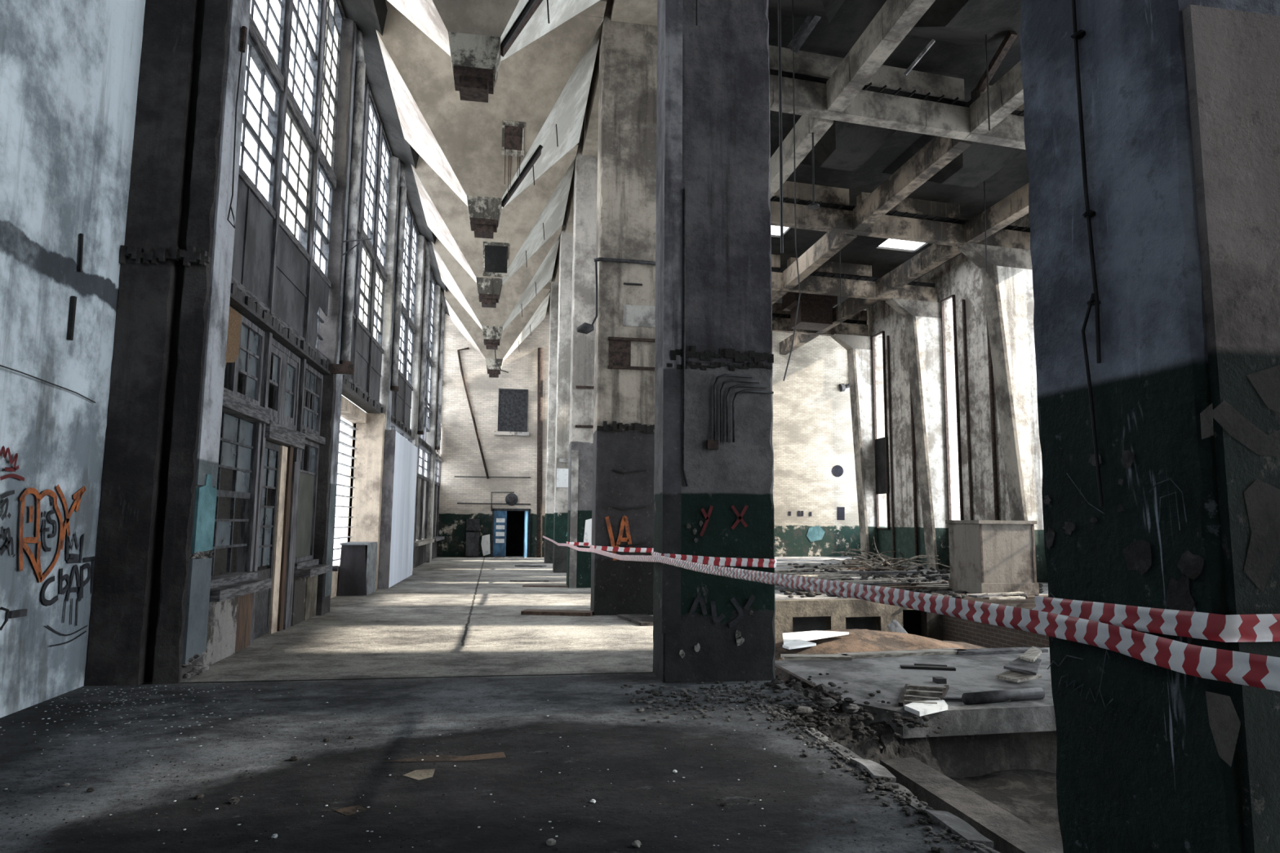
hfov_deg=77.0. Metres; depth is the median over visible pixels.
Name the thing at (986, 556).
box
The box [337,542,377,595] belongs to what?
crate
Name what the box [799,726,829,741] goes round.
block
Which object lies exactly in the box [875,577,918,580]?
plank
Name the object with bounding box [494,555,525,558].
threshold
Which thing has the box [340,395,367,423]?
ceiling
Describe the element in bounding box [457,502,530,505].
conduit
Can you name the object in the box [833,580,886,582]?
plank
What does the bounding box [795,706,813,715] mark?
lump
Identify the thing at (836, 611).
wall
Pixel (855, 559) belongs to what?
brushwood
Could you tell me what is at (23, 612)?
graffiti
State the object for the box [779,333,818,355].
concrete beam
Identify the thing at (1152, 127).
concrete pillar
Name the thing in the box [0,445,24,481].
graffiti
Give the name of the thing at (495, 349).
cable
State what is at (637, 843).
stone
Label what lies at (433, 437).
wall pier
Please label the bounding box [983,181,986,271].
hanging rod
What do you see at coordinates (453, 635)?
floor
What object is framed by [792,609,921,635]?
wall niche
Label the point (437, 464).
window
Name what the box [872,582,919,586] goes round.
plank
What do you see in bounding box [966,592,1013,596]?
plank
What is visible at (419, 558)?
wall
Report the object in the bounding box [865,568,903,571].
plank
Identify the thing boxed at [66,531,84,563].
graffiti
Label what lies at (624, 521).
graffiti
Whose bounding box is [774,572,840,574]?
plank
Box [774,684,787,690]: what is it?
lump
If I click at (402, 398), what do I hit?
window
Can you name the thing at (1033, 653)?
board
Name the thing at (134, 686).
chips
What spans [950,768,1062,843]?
floor
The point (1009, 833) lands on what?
wall
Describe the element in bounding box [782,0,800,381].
hanging cable
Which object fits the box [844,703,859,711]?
lump
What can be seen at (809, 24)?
strut
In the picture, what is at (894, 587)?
plank
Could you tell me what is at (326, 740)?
stone
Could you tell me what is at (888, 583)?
plank
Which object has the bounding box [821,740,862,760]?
block
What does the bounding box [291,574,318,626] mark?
wall
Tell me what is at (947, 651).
plank
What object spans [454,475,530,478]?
conduit
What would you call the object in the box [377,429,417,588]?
door
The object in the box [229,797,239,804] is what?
stone
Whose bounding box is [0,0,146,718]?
wall
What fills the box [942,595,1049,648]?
wall
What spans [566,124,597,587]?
concrete column
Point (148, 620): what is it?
wall pier
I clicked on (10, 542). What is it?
graffiti
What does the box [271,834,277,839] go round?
stone
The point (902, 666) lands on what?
plank
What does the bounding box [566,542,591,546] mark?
barrier tape
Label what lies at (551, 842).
stone
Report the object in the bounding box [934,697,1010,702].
plank
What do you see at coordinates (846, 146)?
ceiling panel
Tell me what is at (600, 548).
barrier tape
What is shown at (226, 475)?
wall
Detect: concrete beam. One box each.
[566,143,577,154]
[577,0,606,17]
[768,44,1026,149]
[769,115,833,199]
[769,181,1030,249]
[771,253,937,302]
[772,290,787,304]
[772,302,868,336]
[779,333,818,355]
[782,231,857,288]
[815,297,879,333]
[826,0,935,112]
[853,135,972,231]
[875,244,960,297]
[964,182,1029,243]
[969,60,1023,134]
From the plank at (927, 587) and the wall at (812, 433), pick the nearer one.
the plank at (927, 587)
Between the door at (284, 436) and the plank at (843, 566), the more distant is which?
the plank at (843, 566)
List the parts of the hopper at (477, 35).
hanging rod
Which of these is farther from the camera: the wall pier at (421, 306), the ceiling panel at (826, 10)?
the wall pier at (421, 306)
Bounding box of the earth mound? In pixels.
[774,628,985,660]
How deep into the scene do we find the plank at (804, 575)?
24.49 m
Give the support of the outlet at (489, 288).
attached to the hopper at (526, 223)
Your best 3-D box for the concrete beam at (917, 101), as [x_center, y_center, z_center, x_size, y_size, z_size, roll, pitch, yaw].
[6.809,-6.823,17.249,13.038,1.240,0.588,2,-7,-15]
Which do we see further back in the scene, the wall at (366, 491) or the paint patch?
the paint patch
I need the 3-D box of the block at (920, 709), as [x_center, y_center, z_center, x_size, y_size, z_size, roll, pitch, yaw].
[2.559,2.504,7.189,0.589,0.040,0.261,5,-8,-36]
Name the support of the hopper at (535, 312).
hanging from the ceiling
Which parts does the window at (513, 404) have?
sill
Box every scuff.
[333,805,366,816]
[385,751,506,761]
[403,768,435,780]
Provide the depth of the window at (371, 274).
18.30 m
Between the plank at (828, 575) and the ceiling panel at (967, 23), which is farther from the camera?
the plank at (828, 575)
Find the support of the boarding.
attached to the window at (882, 332)
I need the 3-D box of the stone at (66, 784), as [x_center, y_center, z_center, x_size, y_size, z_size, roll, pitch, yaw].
[-3.526,2.204,4.947,0.037,0.018,0.037,0,-7,5]
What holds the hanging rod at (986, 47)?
hanging from the ceiling at (837, 37)
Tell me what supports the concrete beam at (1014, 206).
attached to the concrete beam at (913, 220)
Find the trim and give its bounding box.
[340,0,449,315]
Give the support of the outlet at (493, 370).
attached to the hopper at (535, 312)
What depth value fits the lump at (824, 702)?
7.30 m
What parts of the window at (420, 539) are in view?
pane glass, sash, sill, sash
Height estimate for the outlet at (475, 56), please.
0.730 m
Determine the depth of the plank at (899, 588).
19.92 m
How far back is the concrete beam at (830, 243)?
25.70 m
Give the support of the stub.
attached to the wall pier at (335, 331)
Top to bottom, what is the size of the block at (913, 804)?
0.139 m
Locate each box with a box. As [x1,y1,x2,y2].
[466,519,479,530]
[945,520,1039,595]
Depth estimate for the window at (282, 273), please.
11.91 m
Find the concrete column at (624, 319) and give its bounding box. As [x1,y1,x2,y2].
[576,0,657,615]
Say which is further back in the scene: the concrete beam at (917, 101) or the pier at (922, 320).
the pier at (922, 320)
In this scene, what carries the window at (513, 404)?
in the wall at (504, 455)
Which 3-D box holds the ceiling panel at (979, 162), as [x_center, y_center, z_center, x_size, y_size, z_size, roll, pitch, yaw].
[8.468,-6.819,20.754,2.900,0.840,4.290,2,-7,-9]
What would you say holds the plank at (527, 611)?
on the floor at (453, 635)
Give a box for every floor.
[0,556,1056,852]
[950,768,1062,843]
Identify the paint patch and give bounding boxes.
[806,525,824,542]
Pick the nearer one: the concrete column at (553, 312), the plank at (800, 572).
the plank at (800, 572)
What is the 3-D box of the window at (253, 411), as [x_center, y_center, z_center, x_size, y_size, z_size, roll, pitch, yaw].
[-4.897,0.655,9.809,0.448,4.200,2.010,2,-7,-9]
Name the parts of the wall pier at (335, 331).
rod, rod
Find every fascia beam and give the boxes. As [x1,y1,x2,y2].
[229,283,331,375]
[342,375,383,413]
[391,414,413,439]
[417,438,432,453]
[435,452,442,462]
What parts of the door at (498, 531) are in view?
pane, pane, pane, pane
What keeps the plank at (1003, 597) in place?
on the floor at (453, 635)
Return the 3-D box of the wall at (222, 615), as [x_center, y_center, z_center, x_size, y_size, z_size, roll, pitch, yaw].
[-5.037,2.363,9.532,0.299,0.740,1.880,2,-7,-9]
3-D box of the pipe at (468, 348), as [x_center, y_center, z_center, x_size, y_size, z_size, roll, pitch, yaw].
[-7.462,-0.630,35.989,1.595,5.930,0.100,2,-7,-9]
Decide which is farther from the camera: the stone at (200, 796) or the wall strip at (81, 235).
the wall strip at (81, 235)
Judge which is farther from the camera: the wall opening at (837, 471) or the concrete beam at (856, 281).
the wall opening at (837, 471)
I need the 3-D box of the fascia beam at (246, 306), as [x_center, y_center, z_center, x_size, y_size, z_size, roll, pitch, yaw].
[-5.198,-1.316,11.626,0.300,0.224,5.205,2,-7,-9]
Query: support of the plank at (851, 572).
on the rubble at (958, 593)
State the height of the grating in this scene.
0.050 m
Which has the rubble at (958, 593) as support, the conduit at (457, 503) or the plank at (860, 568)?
the plank at (860, 568)
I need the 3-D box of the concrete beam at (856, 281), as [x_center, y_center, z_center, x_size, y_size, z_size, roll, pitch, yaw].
[4.872,-5.494,28.711,13.038,1.240,0.588,2,-7,-15]
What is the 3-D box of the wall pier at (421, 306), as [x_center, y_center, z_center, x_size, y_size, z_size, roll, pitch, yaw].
[-7.313,-1.085,26.043,0.707,11.400,0.600,2,-7,-9]
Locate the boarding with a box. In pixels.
[875,436,889,493]
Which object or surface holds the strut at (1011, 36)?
attached to the ceiling at (837, 37)
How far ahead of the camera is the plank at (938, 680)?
8.35 m
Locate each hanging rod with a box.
[777,0,783,253]
[807,132,819,209]
[840,249,841,326]
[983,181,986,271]
[985,34,990,130]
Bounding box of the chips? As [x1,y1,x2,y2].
[0,685,806,848]
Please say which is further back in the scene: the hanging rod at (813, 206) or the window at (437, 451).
the window at (437, 451)
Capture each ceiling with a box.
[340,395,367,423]
[768,0,1029,310]
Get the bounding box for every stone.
[62,782,71,786]
[86,787,93,792]
[194,793,204,799]
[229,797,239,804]
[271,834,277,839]
[288,755,299,761]
[323,737,330,742]
[546,838,555,846]
[631,840,640,848]
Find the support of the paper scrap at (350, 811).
on the floor at (453, 635)
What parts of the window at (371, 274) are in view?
sash, sash, pane glass, sash, pane glass, sash, pane glass, sash, pane glass, sash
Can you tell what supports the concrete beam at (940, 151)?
attached to the concrete beam at (913, 220)
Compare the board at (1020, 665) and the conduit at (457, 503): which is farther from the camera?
the conduit at (457, 503)
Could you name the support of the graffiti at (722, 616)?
attached to the concrete column at (714, 360)
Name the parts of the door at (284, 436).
pane glass, pane glass, transom sash, pane glass, post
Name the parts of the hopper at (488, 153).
hanging rod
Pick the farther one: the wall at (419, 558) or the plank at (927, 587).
the wall at (419, 558)
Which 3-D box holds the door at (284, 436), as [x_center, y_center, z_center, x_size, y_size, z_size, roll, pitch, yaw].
[-5.261,0.868,11.652,0.260,4.200,1.873,2,-7,-9]
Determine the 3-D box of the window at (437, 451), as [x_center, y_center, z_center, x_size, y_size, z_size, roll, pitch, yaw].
[-8.577,-2.137,34.066,0.210,6.600,3.903,2,-7,-9]
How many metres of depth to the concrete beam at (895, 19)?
14.35 m
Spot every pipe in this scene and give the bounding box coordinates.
[457,346,488,479]
[536,347,542,557]
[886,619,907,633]
[961,687,1044,705]
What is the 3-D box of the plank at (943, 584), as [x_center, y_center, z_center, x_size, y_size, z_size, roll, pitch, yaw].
[8.373,4.158,21.129,2.654,0.066,0.270,4,-7,-24]
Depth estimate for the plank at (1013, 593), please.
17.97 m
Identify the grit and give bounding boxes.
[0,701,951,852]
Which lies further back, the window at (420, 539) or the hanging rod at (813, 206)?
the window at (420, 539)
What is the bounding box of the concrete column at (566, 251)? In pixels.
[552,210,573,573]
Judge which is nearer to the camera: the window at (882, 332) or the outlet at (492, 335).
the outlet at (492, 335)
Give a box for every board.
[480,534,490,555]
[782,631,848,644]
[782,640,816,649]
[995,670,1041,682]
[1003,657,1041,675]
[1020,645,1041,662]
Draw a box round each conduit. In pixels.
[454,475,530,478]
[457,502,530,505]
[490,492,514,511]
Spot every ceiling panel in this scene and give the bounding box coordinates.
[768,0,844,23]
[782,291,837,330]
[800,120,896,171]
[882,99,1025,187]
[906,0,1021,48]
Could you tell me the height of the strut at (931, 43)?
0.641 m
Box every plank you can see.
[510,580,548,582]
[514,564,546,567]
[520,608,593,616]
[522,584,567,587]
[617,613,653,626]
[774,568,813,572]
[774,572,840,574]
[774,586,795,589]
[776,564,820,566]
[776,572,829,573]
[780,653,851,660]
[783,573,826,574]
[793,573,859,577]
[805,576,851,579]
[817,564,874,568]
[818,574,856,577]
[822,567,848,569]
[829,570,899,573]
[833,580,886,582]
[836,571,920,573]
[836,648,965,658]
[848,567,892,569]
[853,582,911,585]
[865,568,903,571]
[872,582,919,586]
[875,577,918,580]
[880,586,926,588]
[898,588,946,589]
[900,664,955,671]
[911,583,942,586]
[914,663,946,666]
[915,583,949,586]
[919,582,941,583]
[923,586,949,589]
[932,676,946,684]
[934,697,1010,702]
[955,646,1048,655]
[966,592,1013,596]
[969,594,1002,598]
[982,595,1025,599]
[1002,591,1024,595]
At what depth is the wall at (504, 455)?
36.04 m
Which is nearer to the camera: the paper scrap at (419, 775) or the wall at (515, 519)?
the paper scrap at (419, 775)
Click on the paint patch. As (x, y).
(815, 533)
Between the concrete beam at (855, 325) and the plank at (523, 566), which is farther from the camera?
the concrete beam at (855, 325)
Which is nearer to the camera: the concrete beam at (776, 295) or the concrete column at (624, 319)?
the concrete column at (624, 319)
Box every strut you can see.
[786,15,821,53]
[903,39,935,75]
[975,30,1017,92]
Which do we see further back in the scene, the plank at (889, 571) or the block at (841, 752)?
the plank at (889, 571)
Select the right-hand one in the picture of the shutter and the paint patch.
the paint patch
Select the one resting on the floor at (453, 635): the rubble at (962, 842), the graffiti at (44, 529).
the rubble at (962, 842)
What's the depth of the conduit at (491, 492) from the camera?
35.80 m
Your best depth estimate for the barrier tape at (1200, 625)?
1.96 m
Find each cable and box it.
[0,364,95,403]
[494,349,508,373]
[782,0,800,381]
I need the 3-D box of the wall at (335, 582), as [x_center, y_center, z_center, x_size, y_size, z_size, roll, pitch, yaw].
[-6.486,3.232,16.520,0.230,0.620,4.654,2,-7,-9]
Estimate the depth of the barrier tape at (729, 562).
8.48 m
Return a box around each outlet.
[448,31,500,102]
[466,195,502,238]
[475,276,502,307]
[481,325,502,349]
[485,358,502,377]
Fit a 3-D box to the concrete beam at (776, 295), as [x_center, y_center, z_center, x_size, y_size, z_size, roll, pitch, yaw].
[4.722,-4.842,31.697,0.340,0.600,5.434,2,-7,-9]
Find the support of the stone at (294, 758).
on the floor at (453, 635)
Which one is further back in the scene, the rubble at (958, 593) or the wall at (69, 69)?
the rubble at (958, 593)
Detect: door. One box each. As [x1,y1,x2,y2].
[253,337,306,639]
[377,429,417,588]
[490,508,530,557]
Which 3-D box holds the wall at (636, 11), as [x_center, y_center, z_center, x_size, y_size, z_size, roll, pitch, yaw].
[-0.210,-8.761,16.547,1.000,2.240,42.500,2,-7,-9]
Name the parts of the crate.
lid, panel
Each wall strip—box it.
[66,295,76,340]
[78,233,83,272]
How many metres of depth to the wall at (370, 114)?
19.28 m
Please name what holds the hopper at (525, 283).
hanging from the ceiling
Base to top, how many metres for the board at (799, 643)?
0.030 m
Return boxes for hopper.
[376,0,603,238]
[386,0,599,102]
[411,153,576,307]
[431,231,560,349]
[444,282,551,377]
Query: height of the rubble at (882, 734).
0.975 m
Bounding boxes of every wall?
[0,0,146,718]
[203,592,253,666]
[211,334,289,576]
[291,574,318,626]
[330,563,340,598]
[335,413,385,589]
[368,114,371,142]
[413,541,437,568]
[436,302,549,557]
[506,511,524,555]
[548,0,657,312]
[772,332,861,556]
[774,598,943,640]
[880,757,1063,852]
[927,730,1057,777]
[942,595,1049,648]
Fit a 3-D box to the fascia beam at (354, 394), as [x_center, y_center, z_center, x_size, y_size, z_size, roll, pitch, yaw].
[-6.072,-0.655,17.322,0.300,0.224,5.205,2,-7,-9]
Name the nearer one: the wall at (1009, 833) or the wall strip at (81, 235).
the wall at (1009, 833)
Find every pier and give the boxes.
[84,0,250,686]
[302,14,371,615]
[373,155,406,429]
[406,234,430,571]
[425,284,444,562]
[831,333,895,563]
[884,297,973,569]
[957,242,1047,582]
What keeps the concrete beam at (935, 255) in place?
on the pier at (1007, 281)
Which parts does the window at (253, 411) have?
pane glass, rail, sill, sash, pane glass, post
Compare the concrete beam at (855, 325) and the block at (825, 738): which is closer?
the block at (825, 738)
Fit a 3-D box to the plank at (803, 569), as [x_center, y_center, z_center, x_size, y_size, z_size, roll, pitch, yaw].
[5.097,4.806,26.891,1.457,0.094,0.263,4,-7,-24]
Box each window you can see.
[208,306,272,645]
[231,0,346,360]
[293,363,330,577]
[333,417,357,565]
[342,74,392,407]
[390,426,416,547]
[391,197,419,431]
[413,445,434,546]
[418,266,436,448]
[432,459,444,542]
[435,310,446,456]
[493,388,528,435]
[871,330,889,528]
[940,294,964,519]
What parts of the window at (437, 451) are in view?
sash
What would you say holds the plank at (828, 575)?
on the rubble at (958, 593)
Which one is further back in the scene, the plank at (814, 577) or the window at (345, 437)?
the plank at (814, 577)
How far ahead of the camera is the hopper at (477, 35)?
11.40 m
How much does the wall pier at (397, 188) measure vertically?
11.400 m
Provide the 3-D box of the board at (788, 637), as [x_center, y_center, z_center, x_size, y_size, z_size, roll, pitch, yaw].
[2.200,2.853,10.957,1.492,0.030,0.527,7,-9,-42]
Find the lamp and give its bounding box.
[576,259,597,333]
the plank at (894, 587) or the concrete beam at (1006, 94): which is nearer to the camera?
the concrete beam at (1006, 94)
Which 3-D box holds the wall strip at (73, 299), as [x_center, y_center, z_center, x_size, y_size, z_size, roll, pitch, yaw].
[-5.250,-1.002,7.439,0.030,0.411,0.044,2,-7,-9]
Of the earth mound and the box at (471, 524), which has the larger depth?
the box at (471, 524)
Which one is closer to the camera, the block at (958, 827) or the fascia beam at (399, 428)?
the block at (958, 827)
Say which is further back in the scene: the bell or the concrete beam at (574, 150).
the bell
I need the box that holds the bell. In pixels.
[505,493,517,506]
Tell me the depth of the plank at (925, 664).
9.36 m
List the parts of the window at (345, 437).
frame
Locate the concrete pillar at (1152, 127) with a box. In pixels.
[1020,0,1279,852]
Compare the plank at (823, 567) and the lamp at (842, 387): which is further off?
the lamp at (842, 387)
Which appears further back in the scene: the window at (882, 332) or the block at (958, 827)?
the window at (882, 332)
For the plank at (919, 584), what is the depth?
20.96 m
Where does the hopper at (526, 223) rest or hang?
hanging from the ceiling
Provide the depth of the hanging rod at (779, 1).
10.99 m
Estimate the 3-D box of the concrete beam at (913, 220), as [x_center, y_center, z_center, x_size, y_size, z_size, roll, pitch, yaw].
[5.841,-6.158,22.980,13.038,1.240,0.588,2,-7,-15]
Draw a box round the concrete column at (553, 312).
[544,264,559,563]
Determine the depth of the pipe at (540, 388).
36.15 m
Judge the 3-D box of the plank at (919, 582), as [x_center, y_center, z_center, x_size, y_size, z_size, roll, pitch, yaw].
[6.503,4.129,20.971,3.365,0.067,0.191,4,-7,-25]
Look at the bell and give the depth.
35.80 m
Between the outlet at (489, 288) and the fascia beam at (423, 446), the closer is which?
the outlet at (489, 288)
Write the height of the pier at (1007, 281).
10.200 m
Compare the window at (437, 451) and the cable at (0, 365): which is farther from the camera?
the window at (437, 451)
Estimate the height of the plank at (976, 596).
0.075 m
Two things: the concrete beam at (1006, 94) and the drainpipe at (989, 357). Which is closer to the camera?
the concrete beam at (1006, 94)
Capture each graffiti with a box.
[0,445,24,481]
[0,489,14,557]
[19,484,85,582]
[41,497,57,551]
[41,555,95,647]
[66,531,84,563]
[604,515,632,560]
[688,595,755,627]
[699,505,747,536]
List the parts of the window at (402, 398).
pane glass, sash, pane glass, sash, pane glass, sash, pane glass, sash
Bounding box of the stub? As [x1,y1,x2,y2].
[332,565,338,571]
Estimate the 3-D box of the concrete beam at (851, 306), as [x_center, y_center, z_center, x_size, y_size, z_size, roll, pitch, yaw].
[8.310,-4.696,32.664,0.340,0.600,5.434,2,-7,-9]
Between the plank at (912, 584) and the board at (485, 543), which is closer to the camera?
the plank at (912, 584)
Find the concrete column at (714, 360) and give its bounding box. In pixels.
[653,0,775,683]
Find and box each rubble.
[620,679,998,852]
[723,673,948,774]
[778,562,1043,598]
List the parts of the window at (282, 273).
pane glass, sash, pane glass, sash, pane glass, sash, pane glass, sash, sash, pane glass, sash, pane glass, sash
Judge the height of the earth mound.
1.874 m
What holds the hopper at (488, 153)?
hanging from the ceiling
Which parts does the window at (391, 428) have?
frame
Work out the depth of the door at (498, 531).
35.60 m
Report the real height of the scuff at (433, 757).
0.001 m
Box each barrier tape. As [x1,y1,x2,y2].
[542,535,1279,691]
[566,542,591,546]
[589,545,653,552]
[650,551,777,568]
[1032,595,1279,642]
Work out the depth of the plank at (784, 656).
9.72 m
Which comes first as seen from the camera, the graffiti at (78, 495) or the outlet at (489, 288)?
the graffiti at (78, 495)
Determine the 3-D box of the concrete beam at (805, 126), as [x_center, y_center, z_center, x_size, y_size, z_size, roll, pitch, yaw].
[3.411,-6.304,19.360,0.340,0.600,5.434,2,-7,-9]
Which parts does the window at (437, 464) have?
frame, sill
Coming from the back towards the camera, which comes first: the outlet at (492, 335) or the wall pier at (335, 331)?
the outlet at (492, 335)
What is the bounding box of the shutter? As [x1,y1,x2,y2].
[498,390,526,431]
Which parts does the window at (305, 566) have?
sash, rail, pane glass, pane glass, sill, sash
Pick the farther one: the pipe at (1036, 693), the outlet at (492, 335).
the outlet at (492, 335)
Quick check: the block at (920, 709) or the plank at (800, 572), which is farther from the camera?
the plank at (800, 572)
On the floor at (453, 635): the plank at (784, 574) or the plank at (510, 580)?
the plank at (510, 580)
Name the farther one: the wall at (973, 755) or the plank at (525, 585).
the plank at (525, 585)
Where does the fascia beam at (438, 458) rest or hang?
attached to the wall pier at (433, 437)
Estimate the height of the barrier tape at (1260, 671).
0.460 m
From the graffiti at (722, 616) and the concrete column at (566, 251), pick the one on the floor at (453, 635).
the concrete column at (566, 251)
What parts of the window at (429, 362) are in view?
sash, sash, pane glass, sash, sash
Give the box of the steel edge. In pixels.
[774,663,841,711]
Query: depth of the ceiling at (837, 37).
20.96 m
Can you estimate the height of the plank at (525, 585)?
0.030 m
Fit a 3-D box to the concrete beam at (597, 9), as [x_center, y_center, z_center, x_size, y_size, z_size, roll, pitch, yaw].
[-2.864,-8.967,14.913,4.479,2.220,0.630,2,-7,-9]
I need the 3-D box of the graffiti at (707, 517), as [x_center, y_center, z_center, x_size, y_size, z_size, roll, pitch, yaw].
[0.892,1.000,8.539,0.533,0.335,0.001,2,-7,-9]
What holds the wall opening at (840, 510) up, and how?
attached to the wall at (812, 433)
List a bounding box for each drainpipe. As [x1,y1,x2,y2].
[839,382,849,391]
[909,376,919,566]
[986,315,999,520]
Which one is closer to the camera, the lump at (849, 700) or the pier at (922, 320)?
the lump at (849, 700)
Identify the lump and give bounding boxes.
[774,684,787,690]
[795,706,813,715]
[818,697,837,707]
[844,697,856,702]
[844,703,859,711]
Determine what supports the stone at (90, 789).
on the floor at (453, 635)
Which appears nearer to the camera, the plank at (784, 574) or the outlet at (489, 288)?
the outlet at (489, 288)
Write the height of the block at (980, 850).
0.146 m
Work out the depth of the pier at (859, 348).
35.22 m
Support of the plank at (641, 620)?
on the floor at (453, 635)
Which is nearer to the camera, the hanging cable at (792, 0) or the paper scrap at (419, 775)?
the paper scrap at (419, 775)
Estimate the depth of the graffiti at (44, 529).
7.17 m
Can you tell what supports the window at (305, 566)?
attached to the wall pier at (335, 331)
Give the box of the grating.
[897,684,949,706]
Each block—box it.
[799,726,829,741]
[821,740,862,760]
[849,757,896,782]
[881,782,926,810]
[924,808,994,848]
[972,844,999,852]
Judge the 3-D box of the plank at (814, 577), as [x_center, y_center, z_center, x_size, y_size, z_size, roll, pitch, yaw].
[5.431,4.368,23.183,1.324,0.077,0.132,1,-7,-5]
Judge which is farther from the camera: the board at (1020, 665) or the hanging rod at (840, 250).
the hanging rod at (840, 250)
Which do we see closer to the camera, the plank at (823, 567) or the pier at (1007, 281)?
the pier at (1007, 281)
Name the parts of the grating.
rail, rail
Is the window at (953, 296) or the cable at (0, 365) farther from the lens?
the window at (953, 296)
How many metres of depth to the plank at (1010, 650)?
10.34 m
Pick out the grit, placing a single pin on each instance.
(855, 832)
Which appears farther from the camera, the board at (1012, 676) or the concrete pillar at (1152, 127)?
the board at (1012, 676)
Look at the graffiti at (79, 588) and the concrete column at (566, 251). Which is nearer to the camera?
the graffiti at (79, 588)
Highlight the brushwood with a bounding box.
[822,536,950,571]
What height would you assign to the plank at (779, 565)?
0.054 m
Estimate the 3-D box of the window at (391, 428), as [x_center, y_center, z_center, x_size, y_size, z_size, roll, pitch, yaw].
[-6.849,1.774,22.827,0.490,3.420,5.304,2,-7,-9]
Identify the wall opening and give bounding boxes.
[831,465,843,476]
[836,506,844,519]
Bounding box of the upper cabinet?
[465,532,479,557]

